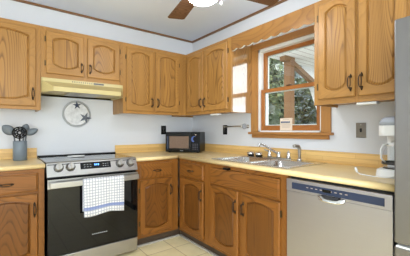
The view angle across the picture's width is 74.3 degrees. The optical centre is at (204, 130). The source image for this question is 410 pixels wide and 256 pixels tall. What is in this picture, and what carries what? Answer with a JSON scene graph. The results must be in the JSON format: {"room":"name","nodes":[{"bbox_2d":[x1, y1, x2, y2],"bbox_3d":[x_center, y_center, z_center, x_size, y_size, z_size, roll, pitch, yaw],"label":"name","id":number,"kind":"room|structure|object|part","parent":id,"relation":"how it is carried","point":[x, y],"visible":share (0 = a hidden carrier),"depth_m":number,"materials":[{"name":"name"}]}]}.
{"room":"kitchen","nodes":[
{"label":"kitchen","id":0,"kind":"room"},
{"bbox_2d":[0,0,191,216],"bbox_3d":[-1.914,-0.007,2.607,4.540,2.503,0.140,0,0,-37],"label":"wall","id":1,"kind":"structure","parent":0,"point":[105,130],"depth_m":3.00,"materials":[{"name":"grey paint"}]},
{"bbox_2d":[0,148,36,159],"bbox_3d":[-2.042,0.222,2.406,0.931,0.098,0.020,0,0,-37],"label":"backsplash","id":2,"kind":"structure","parent":1,"relation":"attached to","point":[31,152],"depth_m":2.56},
{"bbox_2d":[0,17,40,111],"bbox_3d":[-1.927,-0.566,2.272,0.912,0.761,0.372,0,0,-37],"label":"upper cabinet","id":3,"kind":"object","parent":1,"relation":"attached to","point":[20,42],"visible":1,"depth_m":2.33,"materials":[{"name":"brown wood"}]},
{"bbox_3d":[-1.680,-0.566,2.275,0.330,0.596,0.010,0,0,-37],"label":"raised panel","id":4,"kind":"part","parent":3,"relation":"part of","materials":[{"name":"brown wood"}]},
{"bbox_2d":[62,101,90,126],"bbox_3d":[-1.373,-0.177,2.909,0.294,0.284,0.033,0,0,-37],"label":"wall plate","id":5,"kind":"object","parent":1,"relation":"attached to","point":[74,113],"visible":1,"depth_m":2.90,"materials":[{"name":"ceramic"}]},
{"bbox_2d":[41,77,122,100],"bbox_3d":[-1.231,-0.414,2.736,0.750,0.134,0.476,0,0,-37],"label":"range hood","id":6,"kind":"object","parent":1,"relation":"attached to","point":[52,87],"visible":0.94,"depth_m":2.62,"materials":[{"name":"beige metal"}]},
{"bbox_2d":[41,26,122,84],"bbox_3d":[-1.263,-0.714,2.778,0.754,0.464,0.372,0,0,-37],"label":"upper cabinet","id":7,"kind":"object","parent":1,"relation":"attached to","point":[67,55],"visible":0.98,"depth_m":2.63,"materials":[{"name":"brown wood"}]},
{"bbox_3d":[-1.316,-0.715,2.555,0.324,0.386,0.019,0,0,-37],"label":"door","id":8,"kind":"part","parent":7,"relation":"part of","materials":[{"name":"brown wood"}]},
{"bbox_3d":[-1.315,-0.720,2.554,0.215,0.287,0.010,0,0,-37],"label":"raised panel","id":9,"kind":"part","parent":7,"relation":"part of","materials":[{"name":"brown wood"}]},
{"bbox_3d":[-1.034,-0.715,2.770,0.324,0.386,0.019,0,0,-37],"label":"door","id":10,"kind":"part","parent":7,"relation":"part of","materials":[{"name":"brown wood"}]},
{"bbox_3d":[-1.033,-0.720,2.769,0.215,0.287,0.010,0,0,-37],"label":"raised panel","id":11,"kind":"part","parent":7,"relation":"part of","materials":[{"name":"brown wood"}]},
{"bbox_2d":[13,0,191,42],"bbox_3d":[-1.881,-1.249,2.530,4.300,0.019,0.022,0,0,-37],"label":"trim","id":12,"kind":"structure","parent":1,"relation":"attached to","point":[21,1],"depth_m":3.02,"materials":[{"name":"brown wood"}]},
{"bbox_2d":[115,144,165,153],"bbox_3d":[-0.612,0.222,3.497,1.106,0.098,0.020,0,0,-37],"label":"backsplash","id":13,"kind":"structure","parent":1,"relation":"attached to","point":[136,148],"depth_m":3.34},
{"bbox_2d":[113,42,185,116],"bbox_3d":[-0.643,-0.566,3.252,0.803,0.761,0.372,0,0,-37],"label":"upper cabinet","id":14,"kind":"object","parent":1,"relation":"attached to","point":[154,80],"visible":1,"depth_m":3.10,"materials":[{"name":"brown wood"}]},
{"bbox_3d":[-0.719,-0.563,3.011,0.319,0.691,0.019,0,0,-37],"label":"door","id":15,"kind":"part","parent":14,"relation":"part of","materials":[{"name":"brown wood"}]},
{"bbox_3d":[-0.718,-0.568,3.009,0.210,0.592,0.010,0,0,-37],"label":"raised panel","id":16,"kind":"part","parent":14,"relation":"part of","materials":[{"name":"brown wood"}]},
{"bbox_3d":[-0.446,-0.563,3.219,0.316,0.691,0.019,0,0,-37],"label":"door","id":17,"kind":"part","parent":14,"relation":"part of","materials":[{"name":"brown wood"}]},
{"bbox_3d":[-0.445,-0.568,3.217,0.207,0.592,0.010,0,0,-37],"label":"raised panel","id":18,"kind":"part","parent":14,"relation":"part of","materials":[{"name":"brown wood"}]},
{"bbox_2d":[161,126,165,133],"bbox_3d":[-0.544,-0.005,3.557,0.072,0.114,0.008,0,0,-37],"label":"wall outlet","id":19,"kind":"object","parent":1,"relation":"attached to","point":[163,128],"visible":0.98,"depth_m":3.55,"materials":[{"name":"black plastic"}]},
{"bbox_2d":[25,0,279,40],"bbox_3d":[-0.064,-1.308,0.182,4.540,0.100,6.240,0,0,-37],"label":"ceiling","id":20,"kind":"structure","parent":0,"point":[150,15],"depth_m":2.88,"materials":[{"name":"paint"}]},
{"bbox_2d":[168,0,278,19],"bbox_3d":[-0.014,-1.063,1.881,0.997,0.389,0.997,0,0,22],"label":"ceiling fan","id":21,"kind":"object","parent":20,"relation":"hanging from","point":[184,7],"visible":1,"depth_m":2.17,"materials":[{"name":"wood"},{"name":"white painted metal"},{"name":"frosted white glass"}]},
{"bbox_3d":[-0.174,-1.021,2.252,0.160,0.018,0.470,0,0,-23],"label":"blade","id":22,"kind":"part","parent":21,"relation":"part of","materials":[{"name":"brown wood"}]},
{"bbox_3d":[-0.014,-0.961,1.881,0.248,0.163,0.248,0,0,-37],"label":"light globe","id":23,"kind":"part","parent":21,"relation":"part of","materials":[{"name":"white glass"}]},
{"bbox_3d":[0.358,-1.021,2.041,0.470,0.018,0.160,0,0,-23],"label":"blade","id":24,"kind":"part","parent":21,"relation":"part of","materials":[{"name":"brown wood"}]},
{"bbox_2d":[116,217,212,255],"bbox_3d":[-0.068,1.215,0.154,4.300,0.060,6.000,0,0,-37],"label":"floor","id":25,"kind":"structure","parent":0,"point":[176,246],"depth_m":2.69,"materials":[{"name":"beige tile"}]},
{"bbox_2d":[0,168,43,255],"bbox_3d":[-1.841,0.747,2.154,0.906,0.875,0.664,0,0,-37],"label":"base cabinet","id":26,"kind":"object","parent":25,"relation":"on","point":[21,191],"visible":0.99,"depth_m":2.10,"materials":[{"name":"brown wood"}]},
{"bbox_3d":[-1.503,0.774,2.044,0.301,0.453,0.010,0,0,-37],"label":"raised panel","id":27,"kind":"part","parent":26,"relation":"part of","materials":[{"name":"brown wood"}]},
{"bbox_3d":[-1.504,0.411,2.045,0.410,0.148,0.020,0,0,-37],"label":"drawer","id":28,"kind":"part","parent":26,"relation":"part of","materials":[{"name":"brown wood"}]},
{"bbox_3d":[-1.504,0.779,2.046,0.410,0.552,0.019,0,0,-37],"label":"door","id":29,"kind":"part","parent":26,"relation":"part of","materials":[{"name":"brown wood"}]},
{"bbox_2d":[0,148,44,171],"bbox_3d":[-1.857,0.241,2.162,0.931,0.136,0.633,0,0,-37],"label":"countertop","id":30,"kind":"structure","parent":26,"relation":"on","point":[7,163],"depth_m":2.28,"materials":[{"name":"laminate"}]},
{"bbox_2d":[13,141,26,160],"bbox_3d":[-1.675,0.183,2.449,0.108,0.175,0.108,0,0,-37],"label":"utensil crock","id":31,"kind":"object","parent":30,"relation":"on","point":[19,147],"visible":0.99,"depth_m":2.40,"materials":[{"name":"stone"}]},
{"bbox_2d":[2,125,15,140],"bbox_3d":[-1.739,0.103,2.410,0.117,0.304,0.018,0,0,-37],"label":"serving spoon","id":32,"kind":"object","parent":31,"relation":"in","point":[7,129],"visible":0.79,"depth_m":2.40,"materials":[{"name":"plastic"}]},
{"bbox_2d":[12,126,26,140],"bbox_3d":[-1.653,0.110,2.410,0.115,0.290,0.037,0,0,-37],"label":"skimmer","id":33,"kind":"object","parent":31,"relation":"in","point":[23,134],"visible":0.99,"depth_m":2.40,"materials":[{"name":"black plastic"}]},
{"bbox_2d":[22,124,29,140],"bbox_3d":[-1.662,0.097,2.501,0.071,0.317,0.022,0,0,-37],"label":"turner","id":34,"kind":"object","parent":31,"relation":"in","point":[26,126],"visible":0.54,"depth_m":2.50,"materials":[{"name":"plastic"}]},
{"bbox_2d":[25,128,37,140],"bbox_3d":[-1.606,0.117,2.491,0.120,0.277,0.021,0,0,-37],"label":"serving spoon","id":35,"kind":"object","parent":31,"relation":"in","point":[32,131],"visible":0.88,"depth_m":2.49,"materials":[{"name":"plastic"}]},
{"bbox_3d":[-1.347,0.630,2.138,0.025,0.120,0.037,0,0,-37],"label":"handle","id":36,"kind":"part","parent":26,"relation":"part of","materials":[{"name":"brown metal"}]},
{"bbox_2d":[37,152,138,255],"bbox_3d":[-1.143,0.718,2.638,0.774,0.934,0.738,0,0,-37],"label":"range","id":37,"kind":"object","parent":25,"relation":"on","point":[67,232],"visible":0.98,"depth_m":2.35,"materials":[{"name":"silver metal"}]},
{"bbox_3d":[-1.202,0.307,2.226,0.068,0.069,0.056,0,0,-37],"label":"knob","id":38,"kind":"part","parent":37,"relation":"part of","materials":[{"name":"metal"}]},
{"bbox_3d":[-1.130,0.307,2.280,0.068,0.069,0.056,0,0,-37],"label":"knob","id":39,"kind":"part","parent":37,"relation":"part of","materials":[{"name":"metal"}]},
{"bbox_3d":[-1.355,0.265,2.915,0.774,0.028,0.040,0,0,-37],"label":"vent trim","id":40,"kind":"part","parent":37,"relation":"part of","materials":[{"name":"silver metal"}]},
{"bbox_2d":[38,153,132,163],"bbox_3d":[-1.169,0.271,2.671,0.770,0.018,0.573,0,0,-37],"label":"cooktop","id":41,"kind":"object","parent":37,"relation":"in","point":[89,157],"depth_m":2.55,"materials":[{"name":"black glass"}]},
{"bbox_3d":[-0.983,0.323,2.427,0.766,0.124,0.076,0,0,-37],"label":"control panel","id":42,"kind":"part","parent":37,"relation":"part of","materials":[{"name":"metal"}]},
{"bbox_3d":[-0.954,0.436,2.389,0.762,0.073,0.002,0,0,-37],"label":"door trim","id":43,"kind":"part","parent":37,"relation":"part of","materials":[{"name":"metal"}]},
{"bbox_3d":[-0.935,0.439,2.367,0.742,0.048,0.055,0,0,-37],"label":"handle","id":44,"kind":"part","parent":37,"relation":"part of","materials":[{"name":"metal"}]},
{"bbox_3d":[-0.968,1.093,2.407,0.758,0.124,0.042,0,0,-37],"label":"storage drawer","id":45,"kind":"part","parent":37,"relation":"part of","materials":[{"name":"metal"}]},
{"bbox_2d":[82,175,123,217],"bbox_3d":[-0.882,0.570,2.374,0.353,0.325,0.039,0,0,-37],"label":"dish towel","id":46,"kind":"object","parent":37,"relation":"hanging from","point":[100,195],"visible":1,"depth_m":2.35,"materials":[{"name":"white fabric"}]},
{"bbox_3d":[-0.794,0.307,2.536,0.068,0.069,0.056,0,0,-37],"label":"knob","id":47,"kind":"part","parent":37,"relation":"part of","materials":[{"name":"metal"}]},
{"bbox_3d":[-0.713,0.307,2.599,0.068,0.069,0.056,0,0,-37],"label":"knob","id":48,"kind":"part","parent":37,"relation":"part of","materials":[{"name":"metal"}]},
{"bbox_2d":[136,159,179,244],"bbox_3d":[-0.635,0.747,3.074,0.548,0.875,0.664,0,0,-37],"label":"base cabinet","id":49,"kind":"object","parent":25,"relation":"on","point":[158,179],"visible":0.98,"depth_m":2.81,"materials":[{"name":"brown wood"}]},
{"bbox_3d":[-0.501,0.411,2.811,0.370,0.148,0.020,0,0,-37],"label":"drawer","id":50,"kind":"part","parent":49,"relation":"part of","materials":[{"name":"brown wood"}]},
{"bbox_3d":[-0.503,0.779,2.810,0.366,0.552,0.019,0,0,-37],"label":"door","id":51,"kind":"part","parent":49,"relation":"part of","materials":[{"name":"brown wood"}]},
{"bbox_3d":[-0.501,0.774,2.808,0.257,0.453,0.010,0,0,-37],"label":"raised panel","id":52,"kind":"part","parent":49,"relation":"part of","materials":[{"name":"brown wood"}]},
{"bbox_2d":[137,234,178,247],"bbox_3d":[-0.501,1.177,2.885,0.524,0.016,0.018,0,0,-37],"label":"trim","id":53,"kind":"structure","parent":49,"relation":"attached to","point":[173,236],"depth_m":2.87,"materials":[{"name":"grey plastic"}]},
{"bbox_2d":[180,159,212,251],"bbox_3d":[0.073,0.747,2.963,0.664,0.875,0.592,0,0,-37],"label":"base cabinet","id":54,"kind":"object","parent":25,"relation":"on","point":[193,174],"visible":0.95,"depth_m":2.72,"materials":[{"name":"brown wood"}]},
{"bbox_3d":[-0.136,0.774,2.756,0.010,0.453,0.283,0,0,-37],"label":"raised panel","id":55,"kind":"part","parent":54,"relation":"part of","materials":[{"name":"brown wood"}]},
{"bbox_3d":[-0.135,0.779,2.757,0.019,0.552,0.392,0,0,-37],"label":"door","id":56,"kind":"part","parent":54,"relation":"part of","materials":[{"name":"brown wood"}]},
{"bbox_3d":[-0.135,0.411,2.756,0.020,0.148,0.404,0,0,-37],"label":"drawer","id":57,"kind":"part","parent":54,"relation":"part of","materials":[{"name":"brown wood"}]},
{"bbox_2d":[180,234,217,255],"bbox_3d":[0.162,1.177,2.464,0.018,0.016,1.455,0,0,-37],"label":"trim","id":58,"kind":"structure","parent":25,"relation":"on","point":[181,235],"depth_m":2.75,"materials":[{"name":"grey plastic"}]},
{"bbox_2d":[208,163,290,255],"bbox_3d":[0.522,0.747,2.375,0.663,0.875,0.884,0,0,-37],"label":"base cabinet","id":59,"kind":"object","parent":25,"relation":"on","point":[247,213],"visible":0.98,"depth_m":2.14,"materials":[{"name":"brown wood"}]},
{"bbox_3d":[0.163,0.774,2.363,0.010,0.453,0.248,0,0,-37],"label":"raised panel","id":60,"kind":"part","parent":59,"relation":"part of","materials":[{"name":"brown wood"}]},
{"bbox_3d":[0.165,0.779,2.364,0.019,0.552,0.357,0,0,-37],"label":"door","id":61,"kind":"part","parent":59,"relation":"part of","materials":[{"name":"brown wood"}]},
{"bbox_3d":[0.240,0.630,2.228,0.036,0.120,0.025,0,0,-37],"label":"handle","id":62,"kind":"part","parent":59,"relation":"part of","materials":[{"name":"brown metal"}]},
{"bbox_3d":[0.296,0.630,2.155,0.036,0.120,0.025,0,0,-37],"label":"handle","id":63,"kind":"part","parent":59,"relation":"part of","materials":[{"name":"brown metal"}]},
{"bbox_3d":[0.288,0.416,2.201,0.020,0.147,0.776,0,0,-37],"label":"false drawer","id":64,"kind":"part","parent":59,"relation":"part of","materials":[{"name":"brown wood"}]},
{"bbox_2d":[115,143,393,191],"bbox_3d":[0.192,0.241,2.443,1.106,0.136,2.670,0,0,-37],"label":"countertop","id":65,"kind":"structure","parent":59,"relation":"on","point":[339,168],"depth_m":2.18,"materials":[{"name":"laminate"}]},
{"bbox_2d":[166,132,204,152],"bbox_3d":[-0.244,0.144,3.431,0.433,0.252,0.304,0,0,11],"label":"microwave","id":66,"kind":"object","parent":65,"relation":"on","point":[175,141],"visible":0.98,"depth_m":3.28,"materials":[{"name":"black plastic"}]},
{"bbox_3d":[-0.329,0.141,3.305,0.315,0.240,0.022,0,0,11],"label":"door","id":67,"kind":"part","parent":66,"relation":"part of","materials":[{"name":"black glass"}]},
{"bbox_3d":[-0.117,0.141,3.262,0.117,0.240,0.022,0,0,11],"label":"control panel","id":68,"kind":"part","parent":66,"relation":"part of","materials":[{"name":"black plastic"}]},
{"bbox_3d":[-0.242,0.144,3.442,0.433,0.252,0.281,0,0,11],"label":"casing","id":69,"kind":"part","parent":66,"relation":"part of","materials":[{"name":"black plastic"}]},
{"bbox_2d":[211,155,326,178],"bbox_3d":[0.532,0.348,2.385,0.550,0.169,0.844,0,0,-37],"label":"sink","id":70,"kind":"object","parent":65,"relation":"in","point":[253,160],"visible":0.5,"depth_m":2.37,"materials":[{"name":"metal"}]},
{"bbox_3d":[0.380,0.349,2.518,0.384,0.168,0.362,0,0,-37],"label":"bowl","id":71,"kind":"part","parent":70,"relation":"part of","materials":[{"name":"metal"}]},
{"bbox_2d":[247,151,254,155],"bbox_3d":[0.481,0.239,2.830,0.080,0.048,0.079,0,0,-37],"label":"strainer","id":72,"kind":"object","parent":70,"relation":"on","point":[250,153],"visible":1,"depth_m":2.80,"materials":[{"name":"silver metal"}]},
{"bbox_2d":[255,152,262,156],"bbox_3d":[0.548,0.239,2.743,0.080,0.048,0.079,0,0,-37],"label":"strainer","id":73,"kind":"object","parent":70,"relation":"on","point":[258,154],"visible":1,"depth_m":2.72,"materials":[{"name":"silver metal"}]},
{"bbox_2d":[258,143,290,159],"bbox_3d":[0.656,0.188,2.528,0.296,0.150,0.183,0,0,23],"label":"faucet","id":74,"kind":"object","parent":70,"relation":"on","point":[278,156],"visible":1,"depth_m":2.51,"materials":[{"name":"silver metal"}]},
{"bbox_3d":[0.592,0.171,2.519,0.209,0.116,0.025,0,0,-6],"label":"spout","id":75,"kind":"part","parent":74,"relation":"part of","materials":[{"name":"silver metal"}]},
{"bbox_3d":[0.621,0.349,2.201,0.384,0.168,0.362,0,0,-37],"label":"bowl","id":76,"kind":"part","parent":70,"relation":"part of","materials":[{"name":"metal"}]},
{"bbox_2d":[292,144,301,160],"bbox_3d":[0.804,0.191,2.352,0.089,0.145,0.047,0,0,-12],"label":"sprayer","id":77,"kind":"object","parent":70,"relation":"on","point":[298,147],"visible":1,"depth_m":2.34,"materials":[{"name":"silver metal"}]},
{"bbox_2d":[354,116,393,178],"bbox_3d":[1.101,0.094,1.642,0.287,0.352,0.280,0,0,-37],"label":"coffee maker","id":78,"kind":"object","parent":65,"relation":"on","point":[386,128],"visible":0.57,"depth_m":1.57,"materials":[{"name":"white plastic"}]},
{"bbox_3d":[0.991,0.261,1.578,0.035,0.018,0.214,0,0,-37],"label":"power cord","id":79,"kind":"part","parent":78,"relation":"part of","materials":[{"name":"white plastic"}]},
{"bbox_3d":[1.040,0.131,1.567,0.060,0.111,0.011,0,0,-13],"label":"carafe handle","id":80,"kind":"part","parent":78,"relation":"part of","materials":[{"name":"white plastic"}]},
{"bbox_3d":[1.149,-0.056,1.610,0.225,0.052,0.152,0,0,-37],"label":"lid","id":81,"kind":"part","parent":78,"relation":"part of","materials":[{"name":"white plastic"}]},
{"bbox_3d":[0.411,0.774,2.038,0.010,0.453,0.263,0,0,-37],"label":"raised panel","id":82,"kind":"part","parent":59,"relation":"part of","materials":[{"name":"brown wood"}]},
{"bbox_3d":[0.413,0.779,2.040,0.019,0.552,0.372,0,0,-37],"label":"door","id":83,"kind":"part","parent":59,"relation":"part of","materials":[{"name":"brown wood"}]},
{"bbox_2d":[287,176,397,255],"bbox_3d":[0.972,0.750,1.761,0.638,0.870,0.622,0,0,-37],"label":"dishwasher","id":84,"kind":"object","parent":25,"relation":"on","point":[324,218],"visible":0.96,"depth_m":1.56,"materials":[{"name":"metal"}]},
{"bbox_3d":[0.730,0.406,1.577,0.030,0.042,0.170,0,0,-37],"label":"pocket handle","id":85,"kind":"part","parent":84,"relation":"part of","materials":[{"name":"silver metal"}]},
{"bbox_3d":[0.755,0.362,1.595,0.042,0.079,0.622,0,0,-37],"label":"control panel","id":86,"kind":"part","parent":84,"relation":"part of","materials":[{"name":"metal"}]},
{"bbox_2d":[394,16,409,255],"bbox_3d":[1.403,0.338,1.086,0.770,1.693,0.897,0,0,-37],"label":"refrigerator","id":87,"kind":"object","parent":25,"relation":"on","point":[402,25],"visible":1,"depth_m":1.22,"materials":[{"name":"metal"}]},
{"bbox_3d":[1.171,0.827,0.908,0.080,0.595,0.897,0,0,-37],"label":"freezer drawer","id":88,"kind":"part","parent":87,"relation":"part of","materials":[{"name":"metal"}]},
{"bbox_2d":[192,0,393,154],"bbox_3d":[1.697,-0.007,1.500,0.140,2.503,6.000,0,0,-37],"label":"wall","id":89,"kind":"structure","parent":0,"point":[344,118],"depth_m":2.54,"materials":[{"name":"grey paint"}]},
{"bbox_2d":[175,37,252,116],"bbox_3d":[0.023,-0.566,3.270,0.372,0.761,1.152,0,0,-37],"label":"upper cabinet","id":90,"kind":"object","parent":89,"relation":"attached to","point":[218,78],"visible":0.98,"depth_m":2.89,"materials":[{"name":"brown wood"}]},
{"bbox_3d":[-0.123,-0.569,3.219,0.010,0.589,0.213,0,0,-37],"label":"raised panel","id":91,"kind":"part","parent":90,"relation":"part of","materials":[{"name":"brown wood"}]},
{"bbox_3d":[-0.122,-0.564,3.220,0.019,0.688,0.322,0,0,-37],"label":"door","id":92,"kind":"part","parent":90,"relation":"part of","materials":[{"name":"brown wood"}]},
{"bbox_3d":[0.109,-0.569,2.915,0.010,0.589,0.283,0,0,-37],"label":"raised panel","id":93,"kind":"part","parent":90,"relation":"part of","materials":[{"name":"brown wood"}]},
{"bbox_3d":[0.110,-0.564,2.916,0.019,0.688,0.392,0,0,-37],"label":"door","id":94,"kind":"part","parent":90,"relation":"part of","materials":[{"name":"brown wood"}]},
{"bbox_3d":[0.396,-0.566,2.832,0.290,0.753,0.002,0,0,-37],"label":"panel","id":95,"kind":"part","parent":90,"relation":"part of","materials":[{"name":"brown wood"}]},
{"bbox_2d":[223,125,226,134],"bbox_3d":[0.243,-0.007,3.283,0.008,0.114,0.072,0,0,-37],"label":"wall outlet","id":96,"kind":"object","parent":89,"relation":"attached to","point":[225,128],"visible":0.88,"depth_m":3.27,"materials":[{"name":"black plastic"}]},
{"bbox_2d":[223,124,248,128],"bbox_3d":[0.343,-0.045,3.085,0.089,0.060,0.360,0,0,-37],"label":"paper towel bar","id":97,"kind":"object","parent":89,"relation":"attached to","point":[243,126],"visible":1,"depth_m":2.97,"materials":[{"name":"silver metal"}]},
{"bbox_2d":[192,0,286,42],"bbox_3d":[1.640,-1.249,1.442,0.022,0.019,5.978,0,0,-37],"label":"trim","id":98,"kind":"structure","parent":89,"relation":"attached to","point":[280,1],"depth_m":3.04,"materials":[{"name":"brown wood"}]},
{"bbox_2d":[248,25,333,139],"bbox_3d":[0.824,-0.419,2.620,0.210,0.992,0.920,0,0,-37],"label":"window","id":99,"kind":"structure","parent":89,"relation":"in","point":[261,52],"depth_m":2.69,"materials":[{"name":"brown wood"}]},
{"bbox_3d":[0.842,-0.608,2.631,0.032,0.425,0.672,0,0,-37],"label":"sash","id":100,"kind":"part","parent":99,"relation":"part of","materials":[{"name":"brown wood"}]},
{"bbox_3d":[0.771,-0.883,2.582,0.022,0.065,0.884,0,0,-37],"label":"head casing","id":101,"kind":"part","parent":99,"relation":"part of","materials":[{"name":"brown wood"}]},
{"bbox_2d":[280,118,291,129],"bbox_3d":[0.783,-0.060,2.614,0.003,0.118,0.138,0,0,-37],"label":"paper sign","id":102,"kind":"object","parent":99,"relation":"on","point":[285,123],"visible":1,"depth_m":2.61,"materials":[{"name":"white paper"}]},
{"bbox_3d":[0.810,-0.410,2.607,0.032,0.034,0.588,0,0,-37],"label":"sash rail","id":103,"kind":"part","parent":99,"relation":"part of","materials":[{"name":"brown wood"}]},
{"bbox_3d":[0.842,-0.802,2.631,0.032,0.036,0.588,0,0,-37],"label":"sash rail","id":104,"kind":"part","parent":99,"relation":"part of","materials":[{"name":"brown wood"}]},
{"bbox_3d":[0.810,-0.213,2.607,0.032,0.428,0.672,0,0,-37],"label":"sash","id":105,"kind":"part","parent":99,"relation":"part of","materials":[{"name":"brown wood"}]},
{"bbox_3d":[0.810,-0.024,2.607,0.032,0.050,0.588,0,0,-37],"label":"sash rail","id":106,"kind":"part","parent":99,"relation":"part of","materials":[{"name":"brown wood"}]},
{"bbox_3d":[0.771,-0.415,2.582,0.020,0.870,0.884,0,0,-37],"label":"casing","id":107,"kind":"part","parent":99,"relation":"part of","materials":[{"name":"brown wood"}]},
{"bbox_2d":[205,143,386,167],"bbox_3d":[0.630,0.222,2.765,0.020,0.098,2.650,0,0,-37],"label":"backsplash","id":108,"kind":"structure","parent":89,"relation":"attached to","point":[344,158],"depth_m":2.31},
{"bbox_2d":[356,123,365,137],"bbox_3d":[1.182,0.000,2.043,0.019,0.107,0.064,0,0,-37],"label":"light switch","id":109,"kind":"object","parent":89,"relation":"attached to","point":[360,127],"visible":1,"depth_m":2.04,"materials":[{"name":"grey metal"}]},
{"bbox_2d":[314,0,409,107],"bbox_3d":[1.106,-0.566,1.850,0.372,0.761,0.610,0,0,-37],"label":"upper cabinet","id":110,"kind":"object","parent":89,"relation":"attached to","point":[354,39],"visible":0.98,"depth_m":1.77,"materials":[{"name":"brown wood"}]},
{"bbox_2d":[231,3,313,50],"bbox_3d":[0.546,-0.873,2.376,0.019,0.147,0.902,0,0,-37],"label":"valance","id":111,"kind":"object","parent":110,"relation":"attached to","point":[297,19],"visible":0.99,"depth_m":2.29,"materials":[{"name":"brown wood"}]},
{"bbox_3d":[0.904,-0.571,1.871,0.010,0.586,0.147,0,0,-37],"label":"raised panel","id":112,"kind":"part","parent":110,"relation":"part of","materials":[{"name":"brown wood"}]},
{"bbox_3d":[0.906,-0.566,1.873,0.019,0.685,0.256,0,0,-37],"label":"door","id":113,"kind":"part","parent":110,"relation":"part of","materials":[{"name":"brown wood"}]},
{"bbox_3d":[0.951,-0.315,1.776,0.036,0.115,0.025,0,0,-37],"label":"handle","id":114,"kind":"part","parent":110,"relation":"part of","materials":[{"name":"brown metal"}]},
{"bbox_3d":[0.992,-0.315,1.722,0.036,0.115,0.025,0,0,-37],"label":"handle","id":115,"kind":"part","parent":110,"relation":"part of","materials":[{"name":"brown metal"}]},
{"bbox_2d":[356,101,379,105],"bbox_3d":[1.057,-0.176,1.754,0.060,0.017,0.120,0,0,-37],"label":"light","id":116,"kind":"object","parent":110,"relation":"attached to","point":[370,102],"visible":1,"depth_m":1.74,"materials":[{"name":"white plastic"}]},
{"bbox_3d":[1.073,-0.571,1.651,0.010,0.586,0.149,0,0,-37],"label":"raised panel","id":117,"kind":"part","parent":110,"relation":"part of","materials":[{"name":"brown wood"}]},
{"bbox_3d":[1.074,-0.566,1.652,0.019,0.685,0.258,0,0,-37],"label":"door","id":118,"kind":"part","parent":110,"relation":"part of","materials":[{"name":"brown wood"}]},
{"label":"outside","id":119,"kind":"structure","parent":0,"visible":0},
{"bbox_2d":[269,45,313,67],"bbox_3d":[2.514,-1.515,5.393,5.840,0.080,1.600,0,0,-37],"label":"porch roof","id":120,"kind":"structure","parent":119,"point":[304,56],"depth_m":5.39,"materials":[{"name":"grey wood"}]},
{"bbox_2d":[301,65,316,109],"bbox_3d":[2.715,-0.620,6.498,1.380,1.700,0.054,0,0,-37],"label":"curtain","id":121,"kind":"object","parent":120,"relation":"hanging from","point":[309,70],"visible":0.06,"depth_m":6.33,"materials":[{"name":"white fabric"}]},
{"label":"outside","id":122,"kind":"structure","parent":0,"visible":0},
{"bbox_3d":[4.239,1.735,9.727,13.840,0.100,20.000,0,0,-37],"label":"yard","id":123,"kind":"structure","parent":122,"visible":0},
{"bbox_2d":[268,58,283,124],"bbox_3d":[1.227,-0.514,7.432,2.333,5.260,2.121,0,0,-37],"label":"tree","id":124,"kind":"object","parent":123,"relation":"on","point":[275,100],"visible":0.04,"depth_m":6.81,"materials":[{"name":"green plant"}]},
{"bbox_2d":[284,59,293,123],"bbox_3d":[1.710,0.135,5.491,0.140,3.100,0.150,0,0,-37],"label":"porch post","id":125,"kind":"object","parent":123,"relation":"on","point":[288,66],"visible":0.21,"depth_m":5.44,"materials":[{"name":"brown wood"}]},
{"bbox_2d":[280,55,294,61],"bbox_3d":[1.662,-1.430,5.454,0.320,0.090,0.130,0,0,-37],"label":"stub","id":126,"kind":"object","parent":125,"relation":"on","point":[284,58],"visible":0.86,"depth_m":5.37,"materials":[{"name":"brown wood"}]},
{"bbox_2d":[294,62,313,82],"bbox_3d":[2.249,-1.145,5.901,1.179,0.544,0.100,0,0,-37],"label":"diagonal brace","id":127,"kind":"object","parent":125,"relation":"attached to","point":[297,67],"visible":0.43,"depth_m":5.74,"materials":[{"name":"brown wood"}]},
{"bbox_2d":[278,65,316,123],"bbox_3d":[3.111,-0.227,8.931,2.366,4.622,2.077,0,0,-24],"label":"tree","id":128,"kind":"object","parent":123,"relation":"on","point":[305,112],"visible":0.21,"depth_m":8.30,"materials":[{"name":"green plant"}]}
]}

